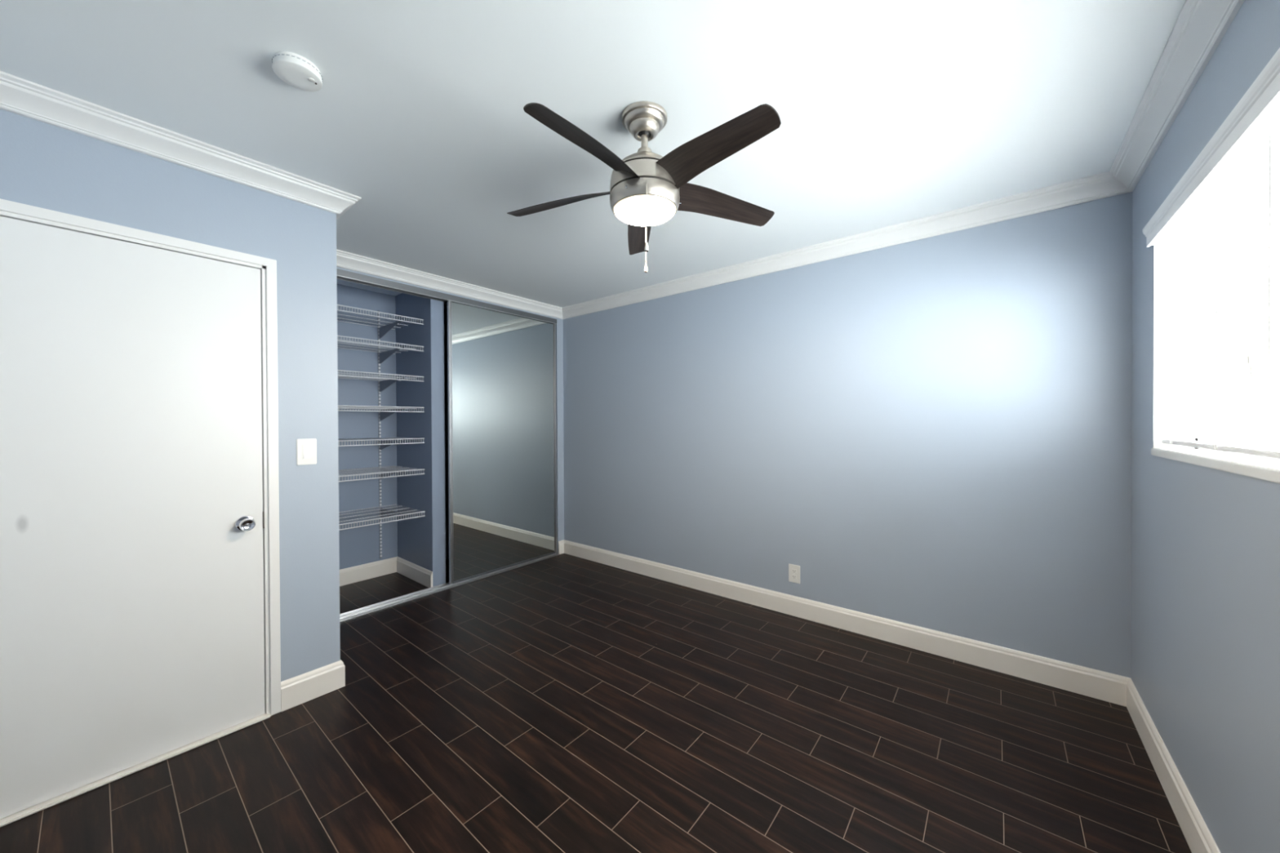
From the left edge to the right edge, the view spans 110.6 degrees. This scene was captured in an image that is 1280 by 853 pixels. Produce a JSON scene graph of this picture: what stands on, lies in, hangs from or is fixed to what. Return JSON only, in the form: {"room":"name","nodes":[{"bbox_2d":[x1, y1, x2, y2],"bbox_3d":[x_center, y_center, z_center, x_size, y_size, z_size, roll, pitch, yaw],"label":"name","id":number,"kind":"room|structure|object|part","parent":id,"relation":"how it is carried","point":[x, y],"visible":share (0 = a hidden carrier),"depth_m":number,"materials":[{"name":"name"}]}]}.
{"room":"empty bedroom","nodes":[
{"label":"empty bedroom","id":0,"kind":"room"},
{"bbox_2d":[0,109,340,681],"bbox_3d":[-2.566,0.089,2.256,1.623,2.488,1.296,0,1,39],"label":"wall","id":1,"kind":"structure","parent":0,"point":[42,165],"depth_m":2.08,"materials":[{"name":"blue paint"}]},
{"bbox_2d":[0,199,280,826],"bbox_3d":[-2.020,0.287,1.671,0.160,2.094,1.033,0,1,39],"label":"door","id":2,"kind":"structure","parent":1,"relation":"in","point":[140,558],"depth_m":1.70,"materials":[{"name":"white paint"}]},
{"bbox_3d":[-1.730,0.434,1.950,0.060,0.067,0.067,0,1,39],"label":"knob","id":3,"kind":"part","parent":2,"relation":"part of","materials":[{"name":"silver metal"}]},
{"bbox_3d":[-1.715,0.431,2.021,0.014,0.076,0.003,0,1,39],"label":"latch plate","id":4,"kind":"part","parent":2,"relation":"part of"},
{"bbox_2d":[0,71,361,219],"bbox_3d":[-2.220,-1.110,2.017,0.958,0.090,1.381,0,1,39],"label":"trim","id":5,"kind":"structure","parent":1,"relation":"attached to","point":[18,95],"depth_m":1.73,"materials":[{"name":"white wood"}]},
{"bbox_2d":[296,438,316,465],"bbox_3d":[-1.606,0.126,2.140,0.012,0.125,0.080,0,1,39],"label":"light switch","id":6,"kind":"object","parent":1,"relation":"attached to","point":[306,449],"visible":1,"depth_m":2.14,"materials":[{"name":"white plastic"}]},
{"bbox_3d":[-1.606,0.126,2.140,0.002,0.072,0.037,0,1,39],"label":"rocker frame","id":7,"kind":"part","parent":6,"relation":"part of","materials":[{"name":"white plastic"}]},
{"bbox_2d":[280,659,345,711],"bbox_3d":[-1.915,1.262,2.428,0.859,0.133,0.259,0,1,39],"label":"baseboard","id":8,"kind":"structure","parent":1,"relation":"attached to","point":[304,687],"depth_m":2.15,"materials":[{"name":"white paint"}]},
{"bbox_2d":[337,284,448,569],"bbox_3d":[-2.153,0.073,4.148,0.120,2.488,2.364,0,1,39],"label":"wall","id":9,"kind":"structure","parent":0,"point":[357,545],"depth_m":3.81,"materials":[{"name":"blue paint"}]},
{"bbox_2d":[339,556,397,586],"bbox_3d":[-2.479,1.256,3.640,0.016,0.133,0.944,0,1,39],"label":"baseboard","id":10,"kind":"structure","parent":9,"relation":"attached to","point":[348,575],"depth_m":3.81,"materials":[{"name":"white paint"}]},
{"bbox_2d":[377,310,382,558],"bbox_3d":[-2.278,0.080,3.889,0.011,2.180,0.016,0,1,39],"label":"shelf standard","id":11,"kind":"object","parent":9,"relation":"attached to","point":[379,322],"visible":0.81,"depth_m":3.89,"materials":[{"name":"grey metal"}]},
{"bbox_2d":[337,335,423,354],"bbox_3d":[-2.273,-0.626,3.453,0.550,0.044,0.920,0,1,39],"label":"wire shelf","id":12,"kind":"object","parent":11,"relation":"on","point":[367,344],"visible":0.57,"depth_m":3.50,"materials":[{"name":"white metal"}]},
{"bbox_2d":[337,304,423,329],"bbox_3d":[-2.274,-0.846,3.451,0.550,0.044,0.920,0,1,39],"label":"wire shelf","id":13,"kind":"object","parent":11,"relation":"attached to","point":[353,308],"visible":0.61,"depth_m":3.52,"materials":[{"name":"white metal"}]},
{"bbox_3d":[-2.329,-0.859,3.495,0.409,0.005,0.920,0,1,39],"label":"cross rod","id":14,"kind":"part","parent":13,"relation":"part of","materials":[{"name":"white metal"}]},
{"bbox_2d":[337,369,423,382],"bbox_3d":[-2.272,-0.379,3.454,0.550,0.044,0.920,0,1,39],"label":"wire shelf","id":15,"kind":"object","parent":11,"relation":"attached to","point":[342,375],"visible":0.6,"depth_m":3.48,"materials":[{"name":"white metal"}]},
{"bbox_3d":[-2.326,-0.392,3.499,0.409,0.005,0.920,0,1,39],"label":"cross rod","id":16,"kind":"part","parent":15,"relation":"part of","materials":[{"name":"white metal"}]},
{"bbox_2d":[337,404,424,412],"bbox_3d":[-2.271,-0.127,3.456,0.550,0.044,0.920,0,1,39],"label":"wire shelf","id":17,"kind":"object","parent":11,"relation":"on","point":[340,406],"visible":0.58,"depth_m":3.45,"materials":[{"name":"white metal"}]},
{"bbox_3d":[-2.325,-0.140,3.500,0.409,0.005,0.920,0,1,39],"label":"cross rod","id":18,"kind":"part","parent":17,"relation":"part of","materials":[{"name":"white metal"}]},
{"bbox_2d":[337,437,424,446],"bbox_3d":[-2.270,0.127,3.458,0.550,0.044,0.920,0,1,39],"label":"wire shelf","id":19,"kind":"object","parent":11,"relation":"on","point":[372,439],"visible":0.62,"depth_m":3.46,"materials":[{"name":"white metal"}]},
{"bbox_2d":[338,465,424,482],"bbox_3d":[-2.269,0.382,3.460,0.550,0.044,0.920,0,1,39],"label":"wire shelf","id":20,"kind":"object","parent":11,"relation":"attached to","point":[393,466],"visible":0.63,"depth_m":3.51,"materials":[{"name":"white metal"}]},
{"bbox_3d":[-2.323,0.369,3.504,0.409,0.005,0.920,0,1,39],"label":"cross rod","id":21,"kind":"part","parent":20,"relation":"part of","materials":[{"name":"white metal"}]},
{"bbox_2d":[338,503,425,530],"bbox_3d":[-2.267,0.729,3.462,0.550,0.044,0.920,0,1,39],"label":"wire shelf","id":22,"kind":"object","parent":11,"relation":"attached to","point":[397,506],"visible":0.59,"depth_m":3.54,"materials":[{"name":"white metal"}]},
{"bbox_3d":[-2.322,0.716,3.506,0.409,0.005,0.920,0,1,39],"label":"cross rod","id":23,"kind":"part","parent":22,"relation":"part of","materials":[{"name":"white metal"}]},
{"bbox_2d":[378,346,404,364],"bbox_3d":[-2.082,-0.589,3.723,0.500,0.094,0.005,0,1,39],"label":"shelf bracket","id":24,"kind":"object","parent":11,"relation":"attached to","point":[383,356],"visible":0.85,"depth_m":3.79,"materials":[{"name":"grey metal"}]},
{"bbox_2d":[378,319,404,338],"bbox_3d":[-2.083,-0.809,3.721,0.500,0.094,0.005,0,1,39],"label":"shelf bracket","id":25,"kind":"object","parent":11,"relation":"attached to","point":[384,330],"visible":1,"depth_m":3.79,"materials":[{"name":"grey metal"}]},
{"bbox_2d":[379,377,404,391],"bbox_3d":[-2.081,-0.342,3.725,0.500,0.094,0.005,0,1,39],"label":"shelf bracket","id":26,"kind":"object","parent":11,"relation":"attached to","point":[384,384],"visible":0.8,"depth_m":3.80,"materials":[{"name":"grey metal"}]},
{"bbox_2d":[379,440,404,449],"bbox_3d":[-2.079,0.164,3.728,0.500,0.094,0.005,0,1,39],"label":"shelf bracket","id":27,"kind":"object","parent":11,"relation":"attached to","point":[381,442],"visible":0.55,"depth_m":3.82,"materials":[{"name":"grey metal"}]},
{"bbox_2d":[379,408,405,420],"bbox_3d":[-2.080,-0.090,3.727,0.500,0.094,0.005,0,1,39],"label":"shelf bracket","id":28,"kind":"object","parent":11,"relation":"attached to","point":[383,415],"visible":0.85,"depth_m":3.80,"materials":[{"name":"grey metal"}]},
{"bbox_2d":[380,467,404,479],"bbox_3d":[-2.078,0.419,3.730,0.500,0.094,0.005,0,1,39],"label":"shelf bracket","id":29,"kind":"object","parent":11,"relation":"attached to","point":[380,468],"visible":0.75,"depth_m":3.80,"materials":[{"name":"grey metal"}]},
{"bbox_2d":[380,507,406,517],"bbox_3d":[-2.076,0.766,3.733,0.500,0.094,0.005,0,1,39],"label":"shelf bracket","id":30,"kind":"object","parent":11,"relation":"attached to","point":[383,510],"visible":0.45,"depth_m":3.79,"materials":[{"name":"grey metal"}]},
{"bbox_2d":[395,293,445,587],"bbox_3d":[-1.908,0.075,3.830,0.660,2.488,0.123,0,1,39],"label":"wall","id":31,"kind":"structure","parent":0,"point":[421,540],"depth_m":3.69,"materials":[{"name":"blue paint"}]},
{"bbox_2d":[336,266,564,554],"bbox_3d":[-1.531,0.074,3.708,0.100,2.488,2.264,0,1,39],"label":"wall header","id":32,"kind":"structure","parent":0,"point":[559,326],"depth_m":4.51,"materials":[{"name":"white paint"}]},
{"bbox_2d":[336,268,556,324],"bbox_3d":[-1.552,-1.043,3.663,0.092,0.050,2.179,0,1,39],"label":"header track","id":33,"kind":"object","parent":32,"relation":"attached to","point":[344,275],"visible":0.59,"depth_m":3.46,"materials":[{"name":"grey metal"}]},
{"bbox_2d":[336,249,563,319],"bbox_3d":[-1.464,-1.125,3.641,0.085,0.090,2.264,0,1,39],"label":"trim","id":34,"kind":"structure","parent":32,"relation":"attached to","point":[347,260],"depth_m":3.49,"materials":[{"name":"white wood"}]},
{"bbox_2d":[558,539,564,554],"bbox_3d":[-0.792,1.242,4.529,0.016,0.133,0.078,0,1,39],"label":"baseboard","id":35,"kind":"structure","parent":32,"relation":"attached to","point":[561,544],"depth_m":4.51,"materials":[{"name":"white paint"}]},
{"bbox_2d":[0,0,1186,307],"bbox_3d":[-0.645,-1.222,2.141,4.987,0.120,3.800,0,1,39],"label":"ceiling","id":36,"kind":"structure","parent":0,"point":[890,112],"depth_m":1.57,"materials":[{"name":"white paint"}]},
{"bbox_2d":[271,51,322,91],"bbox_3d":[-1.099,-1.136,1.426,0.130,0.037,0.130,0,1,39],"label":"smoke detector","id":37,"kind":"object","parent":36,"relation":"attached to","point":[294,69],"visible":1,"depth_m":1.41,"materials":[{"name":"white plastic"}]},
{"bbox_3d":[-1.099,-1.151,1.426,0.120,0.008,0.120,0,1,39],"label":"mounting plate","id":38,"kind":"part","parent":37,"relation":"part of","materials":[{"name":"white plastic"}]},
{"bbox_2d":[506,101,781,272],"bbox_3d":[0.012,-0.884,1.638,1.091,0.554,1.074,0,1,39],"label":"ceiling fan","id":39,"kind":"object","parent":36,"relation":"hanging from","point":[647,188],"visible":1,"depth_m":1.57,"materials":[{"name":"brown wood"}]},
{"bbox_3d":[-0.297,-0.887,1.755,0.486,0.067,0.108,0,0,15],"label":"blade","id":40,"kind":"part","parent":39,"relation":"part of","materials":[{"name":"brown wood"}]},
{"bbox_3d":[-0.156,-0.886,1.396,0.108,0.067,0.486,0,0,33],"label":"blade","id":41,"kind":"part","parent":39,"relation":"part of","materials":[{"name":"brown wood"}]},
{"bbox_3d":[0.001,-0.890,2.000,0.108,0.067,0.486,0,0,-3],"label":"blade","id":42,"kind":"part","parent":39,"relation":"part of","materials":[{"name":"brown wood"}]},
{"bbox_3d":[0.021,-0.801,1.673,0.233,0.030,0.233,0,1,39],"label":"lamp shade","id":43,"kind":"part","parent":39,"relation":"part of","materials":[{"name":"white glass"}]},
{"bbox_3d":[0.027,-0.739,1.793,0.004,0.177,0.003,0,1,39],"label":"pull chain","id":44,"kind":"part","parent":39,"relation":"part of","materials":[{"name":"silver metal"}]},
{"bbox_3d":[0.025,-0.741,1.541,0.004,0.212,0.003,0,1,39],"label":"pull chain","id":45,"kind":"part","parent":39,"relation":"part of","materials":[{"name":"silver metal"}]},
{"bbox_3d":[0.229,-0.887,1.419,0.108,0.067,0.486,-1,1,-39],"label":"blade","id":46,"kind":"part","parent":39,"relation":"part of","materials":[{"name":"brown wood"}]},
{"bbox_3d":[0.326,-0.890,1.792,0.486,0.067,0.108,0,0,-21],"label":"blade","id":47,"kind":"part","parent":39,"relation":"part of","materials":[{"name":"brown wood"}]},
{"bbox_2d":[0,553,1191,852],"bbox_3d":[-0.634,1.375,2.160,4.987,0.100,3.800,0,1,39],"label":"floor","id":48,"kind":"structure","parent":0,"point":[563,703],"depth_m":1.81,"materials":[{"name":"brown wood"}]},
{"bbox_2d":[339,553,559,622],"bbox_3d":[-1.528,1.312,3.685,0.111,0.013,2.152,0,1,39],"label":"floor track","id":49,"kind":"object","parent":48,"relation":"on","point":[371,608],"visible":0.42,"depth_m":3.43,"materials":[{"name":"metal"}]},
{"bbox_2d":[447,300,556,584],"bbox_3d":[-1.204,0.127,4.062,0.026,2.341,1.126,0,1,39],"label":"mirror door","id":50,"kind":"structure","parent":49,"relation":"on","point":[501,366],"depth_m":3.99,"materials":[{"name":"silver glass"}]},
{"bbox_3d":[-1.198,1.289,4.070,0.017,0.017,1.092,0,1,39],"label":"rail","id":51,"kind":"part","parent":50,"relation":"part of","materials":[{"name":"grey metal"}]},
{"bbox_2d":[563,191,1132,678],"bbox_3d":[0.520,0.066,3.579,4.987,2.488,0.120,0,1,39],"label":"wall","id":52,"kind":"structure","parent":0,"point":[936,430],"depth_m":2.65,"materials":[{"name":"blue paint"}]},
{"bbox_2d":[788,564,799,583],"bbox_3d":[1.072,1.022,3.058,0.080,0.124,0.008,0,1,39],"label":"power outlet","id":53,"kind":"object","parent":52,"relation":"attached to","point":[793,570],"visible":1,"depth_m":3.06,"materials":[{"name":"white plastic"}]},
{"bbox_2d":[791,568,796,573],"bbox_3d":[1.071,1.003,3.056,0.033,0.028,0.003,0,1,39],"label":"receptacle","id":54,"kind":"object","parent":53,"relation":"attached to","point":[793,570],"depth_m":3.06,"materials":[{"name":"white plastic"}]},
{"bbox_2d":[791,573,796,578],"bbox_3d":[1.071,1.042,3.056,0.033,0.028,0.003,0,1,39],"label":"receptacle","id":55,"kind":"object","parent":53,"relation":"attached to","point":[793,575],"depth_m":3.06,"materials":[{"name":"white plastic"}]},
{"bbox_2d":[561,171,1131,319],"bbox_3d":[0.726,-1.131,3.268,3.957,0.090,0.085,0,1,39],"label":"trim","id":56,"kind":"structure","parent":52,"relation":"attached to","point":[1102,185],"depth_m":2.63,"materials":[{"name":"white wood"}]},
{"bbox_2d":[564,539,1129,706],"bbox_3d":[0.757,1.245,3.311,3.957,0.133,0.016,0,1,39],"label":"baseboard","id":57,"kind":"structure","parent":52,"relation":"attached to","point":[1095,683],"depth_m":2.67,"materials":[{"name":"white paint"}]},
{"bbox_2d":[1130,0,1279,852],"bbox_3d":[1.235,0.084,0.630,0.160,2.488,3.560,0,1,39],"label":"wall","id":58,"kind":"structure","parent":0,"point":[1205,614],"depth_m":1.30,"materials":[{"name":"blue paint"}]},
{"bbox_2d":[1126,678,1220,852],"bbox_3d":[1.171,1.261,0.694,0.016,0.133,3.560,0,1,39],"label":"baseboard","id":59,"kind":"structure","parent":58,"relation":"attached to","point":[1199,839],"depth_m":1.55,"materials":[{"name":"white paint"}]},
{"bbox_2d":[1109,0,1244,191],"bbox_3d":[1.135,-1.115,0.699,0.085,0.090,3.560,0,1,39],"label":"trim","id":60,"kind":"structure","parent":58,"relation":"attached to","point":[1200,27],"depth_m":1.43,"materials":[{"name":"white wood"}]},
{"bbox_2d":[1151,232,1279,483],"bbox_3d":[1.488,-0.330,0.954,0.156,0.912,1.989,0,1,39],"label":"window","id":61,"kind":"structure","parent":58,"relation":"in","point":[1266,468],"depth_m":1.71,"materials":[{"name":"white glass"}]},
{"bbox_2d":[1142,47,1279,458],"bbox_3d":[1.449,-0.353,0.985,0.106,0.861,1.992,0,1,39],"label":"blind","id":62,"kind":"object","parent":61,"relation":"attached to","point":[1221,219],"visible":1,"depth_m":1.27,"materials":[{"name":"white plastic"}]},
{"bbox_3d":[1.468,0.070,0.973,0.050,0.016,1.964,0,1,39],"label":"rail","id":63,"kind":"part","parent":62,"relation":"part of","materials":[{"name":"white plastic"}]},
{"bbox_3d":[1.467,-0.747,0.966,0.055,0.053,1.964,0,1,39],"label":"head rail","id":64,"kind":"part","parent":62,"relation":"part of","materials":[{"name":"white plastic"}]},
{"bbox_3d":[1.528,-0.452,1.105,0.002,0.550,0.002,0,1,39],"label":"pull cord","id":65,"kind":"part","parent":62,"relation":"part of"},
{"bbox_3d":[1.519,-0.436,1.094,0.002,0.580,0.002,0,1,39],"label":"pull cord","id":66,"kind":"part","parent":62,"relation":"part of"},
{"bbox_3d":[1.472,0.112,0.971,0.111,0.030,1.988,0,1,39],"label":"sill","id":67,"kind":"part","parent":61,"relation":"part of","materials":[{"name":"white wood"}]}
]}

